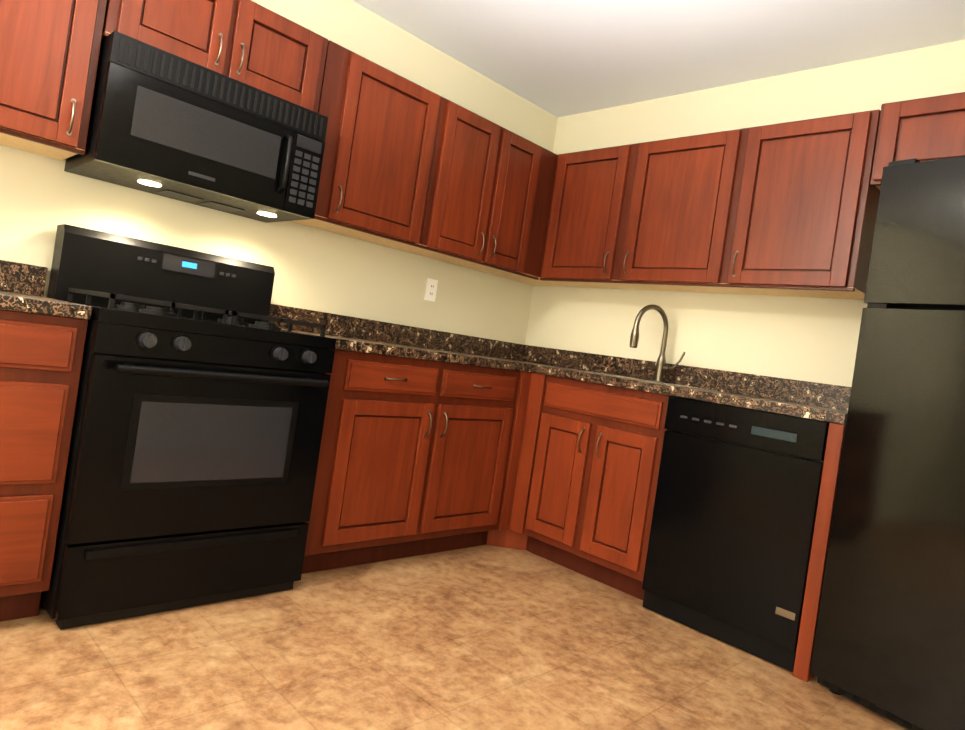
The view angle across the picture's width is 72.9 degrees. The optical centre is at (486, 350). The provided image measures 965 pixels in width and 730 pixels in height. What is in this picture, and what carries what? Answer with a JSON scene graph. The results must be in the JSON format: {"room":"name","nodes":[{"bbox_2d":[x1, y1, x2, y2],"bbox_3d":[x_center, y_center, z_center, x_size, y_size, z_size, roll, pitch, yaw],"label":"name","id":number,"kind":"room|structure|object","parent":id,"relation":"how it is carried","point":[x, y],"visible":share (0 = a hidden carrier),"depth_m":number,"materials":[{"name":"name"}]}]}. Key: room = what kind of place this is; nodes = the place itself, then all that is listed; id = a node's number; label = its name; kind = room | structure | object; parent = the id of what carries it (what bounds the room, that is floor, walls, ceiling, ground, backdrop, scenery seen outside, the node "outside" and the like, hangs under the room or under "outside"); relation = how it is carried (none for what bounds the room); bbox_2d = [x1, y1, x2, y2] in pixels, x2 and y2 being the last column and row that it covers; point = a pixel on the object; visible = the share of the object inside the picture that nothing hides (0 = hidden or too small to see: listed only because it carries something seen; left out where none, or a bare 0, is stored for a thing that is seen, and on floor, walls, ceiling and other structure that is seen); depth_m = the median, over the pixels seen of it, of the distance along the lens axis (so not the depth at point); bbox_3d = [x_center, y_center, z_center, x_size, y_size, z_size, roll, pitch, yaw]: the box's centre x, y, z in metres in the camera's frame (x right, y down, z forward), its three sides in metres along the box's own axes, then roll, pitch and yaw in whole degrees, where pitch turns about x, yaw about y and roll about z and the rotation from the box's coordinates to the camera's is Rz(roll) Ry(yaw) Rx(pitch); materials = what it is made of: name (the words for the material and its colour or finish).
{"room":"kitchen","nodes":[
{"label":"kitchen","id":0,"kind":"room"},
{"bbox_2d":[0,0,557,344],"bbox_3d":[-1.521,-0.497,2.330,0.120,2.440,5.000,8,0,45],"label":"wall","id":1,"kind":"structure","parent":0,"point":[43,197],"depth_m":3.01,"materials":[{"name":"paint"}]},
{"bbox_2d":[0,0,106,160],"bbox_3d":[-1.488,-1.003,1.953,0.351,0.704,0.531,8,0,45],"label":"upper cabinet","id":2,"kind":"object","parent":1,"relation":"attached to","point":[49,53],"visible":1,"depth_m":1.96,"materials":[{"name":"brown wood"}]},
{"bbox_2d":[101,0,327,112],"bbox_3d":[-1.006,-1.126,2.414,0.351,0.322,0.758,8,0,45],"label":"upper cabinet","id":3,"kind":"object","parent":1,"relation":"attached to","point":[253,44],"visible":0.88,"depth_m":2.33,"materials":[{"name":"brown wood"}]},
{"bbox_2d":[64,31,327,222],"bbox_3d":[-1.026,-0.758,2.382,0.444,0.400,0.750,8,0,45],"label":"over-the-range microwave","id":4,"kind":"object","parent":3,"relation":"attached to","point":[166,124],"visible":1,"depth_m":2.21,"materials":[{"name":"black metal"}]},
{"bbox_2d":[292,40,442,246],"bbox_3d":[-0.556,-0.868,2.900,0.351,0.704,0.604,8,0,45],"label":"upper cabinet","id":5,"kind":"object","parent":1,"relation":"attached to","point":[379,150],"visible":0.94,"depth_m":2.79,"materials":[{"name":"brown wood"}]},
{"bbox_2d":[424,278,437,301],"bbox_3d":[-0.297,-0.321,3.482,0.007,0.116,0.072,8,0,45],"label":"electrical outlet plate","id":6,"kind":"object","parent":1,"relation":"attached to","point":[431,289],"visible":1,"depth_m":3.48,"materials":[{"name":"white plastic"}]},
{"bbox_2d":[384,97,570,286],"bbox_3d":[0.059,-0.780,3.525,0.351,0.704,1.153,8,0,45],"label":"upper cabinet","id":7,"kind":"object","parent":1,"relation":"attached to","point":[489,197],"visible":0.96,"depth_m":3.27,"materials":[{"name":"brown wood"}]},
{"bbox_2d":[0,545,909,729],"bbox_3d":[-0.505,0.945,1.125,3.540,0.120,5.240,8,0,45],"label":"floor","id":8,"kind":"structure","parent":0,"point":[485,637],"depth_m":1.94,"materials":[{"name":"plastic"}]},
{"bbox_2d":[0,309,87,621],"bbox_3d":[-1.566,0.290,1.847,0.656,0.871,0.531,8,0,45],"label":"drawers","id":9,"kind":"object","parent":8,"relation":"on","point":[41,357],"visible":0.96,"depth_m":1.77,"materials":[{"name":"brown wood"}]},
{"bbox_2d":[0,260,91,319],"bbox_3d":[-1.506,-0.213,1.849,0.633,0.140,0.546,8,0,45],"label":"countertop","id":10,"kind":"structure","parent":9,"relation":"on","point":[22,287],"depth_m":2.00,"materials":[{"name":"stone"}]},
{"bbox_2d":[41,224,335,629],"bbox_3d":[-1.050,0.217,2.267,0.715,1.162,0.754,8,0,45],"label":"range","id":11,"kind":"object","parent":8,"relation":"on","point":[196,436],"visible":1,"depth_m":2.05,"materials":[{"name":"black metal"}]},
{"bbox_2d":[302,349,519,573],"bbox_3d":[-0.471,0.448,2.959,0.656,0.871,1.071,8,0,45],"label":"base cabinet","id":12,"kind":"object","parent":8,"relation":"on","point":[413,456],"visible":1,"depth_m":2.69,"materials":[{"name":"brown wood"}]},
{"bbox_2d":[268,304,535,371],"bbox_3d":[-0.393,-0.053,2.980,0.634,0.140,1.110,8,0,45],"label":"countertop","id":13,"kind":"structure","parent":12,"relation":"on","point":[350,333],"depth_m":3.14,"materials":[{"name":"stone"}]},
{"bbox_2d":[484,371,546,551],"bbox_3d":[0.161,0.539,3.566,0.705,0.871,0.686,8,0,45],"label":"filler panel","id":14,"kind":"object","parent":8,"relation":"on","point":[509,532],"visible":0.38,"depth_m":3.15,"materials":[{"name":"brown wood"}]},
{"bbox_2d":[524,375,694,599],"bbox_3d":[0.653,0.610,3.093,0.664,0.871,0.656,8,0,45],"label":"base cabinet","id":15,"kind":"object","parent":8,"relation":"on","point":[594,480],"visible":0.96,"depth_m":2.86,"materials":[{"name":"brown wood"}]},
{"bbox_2d":[532,346,850,424],"bbox_3d":[0.709,0.106,3.114,2.023,0.140,0.649,8,0,45],"label":"countertop","id":16,"kind":"structure","parent":15,"relation":"on","point":[814,400],"depth_m":2.97,"materials":[{"name":"stone"}]},
{"bbox_2d":[629,304,684,382],"bbox_3d":[0.840,-0.033,3.188,0.187,0.377,0.259,8,0,45],"label":"faucet","id":17,"kind":"object","parent":16,"relation":"on","point":[662,367],"visible":0.96,"depth_m":3.25,"materials":[{"name":"silver metal"}]},
{"bbox_2d":[642,396,829,671],"bbox_3d":[1.094,0.673,2.641,0.596,0.862,0.614,8,0,45],"label":"dishwasher","id":18,"kind":"object","parent":8,"relation":"on","point":[732,524],"visible":0.88,"depth_m":2.40,"materials":[{"name":"black metal"}]},
{"bbox_2d":[793,422,845,681],"bbox_3d":[1.337,0.710,2.426,0.048,0.871,0.628,8,0,45],"label":"end panel","id":19,"kind":"object","parent":8,"relation":"on","point":[819,551],"visible":0.42,"depth_m":2.20,"materials":[{"name":"brown wood"}]},
{"bbox_2d":[810,156,964,729],"bbox_3d":[1.620,0.306,2.032,0.674,1.751,0.710,8,0,-35],"label":"refrigerator","id":20,"kind":"object","parent":8,"relation":"on","point":[889,642],"visible":1,"depth_m":2.01,"materials":[{"name":"black metal"}]},
{"bbox_2d":[352,0,964,116],"bbox_3d":[-0.138,-1.589,1.123,3.540,0.120,5.240,8,0,45],"label":"ceiling","id":21,"kind":"structure","parent":0,"point":[559,58],"depth_m":2.95,"materials":[{"name":"paint"}]},
{"bbox_2d":[525,40,964,386],"bbox_3d":[1.465,-0.065,2.939,3.540,2.440,0.120,8,0,45],"label":"wall","id":22,"kind":"structure","parent":0,"point":[811,339],"depth_m":3.16,"materials":[{"name":"paint"}]},
{"bbox_2d":[540,144,643,289],"bbox_3d":[0.619,-0.705,3.547,0.510,0.692,0.323,8,0,45],"label":"upper cabinet","id":23,"kind":"object","parent":22,"relation":"attached to","point":[585,225],"depth_m":3.43,"materials":[{"name":"brown wood"}]},
{"bbox_2d":[616,128,747,293],"bbox_3d":[0.995,-0.650,3.170,0.561,0.692,0.323,8,0,45],"label":"upper cabinet","id":24,"kind":"object","parent":22,"relation":"attached to","point":[678,212],"depth_m":3.05,"materials":[{"name":"brown wood"}]},
{"bbox_2d":[724,109,880,298],"bbox_3d":[1.374,-0.595,2.789,0.519,0.692,0.323,8,0,45],"label":"upper cabinet","id":25,"kind":"object","parent":22,"relation":"attached to","point":[786,209],"depth_m":2.65,"materials":[{"name":"brown wood"}]},
{"bbox_2d":[870,92,964,189],"bbox_3d":[1.877,-0.734,2.294,0.849,0.313,0.351,8,0,45],"label":"upper cabinet","id":26,"kind":"object","parent":22,"relation":"attached to","point":[926,129],"visible":0.67,"depth_m":2.39,"materials":[{"name":"brown wood"}]}
]}

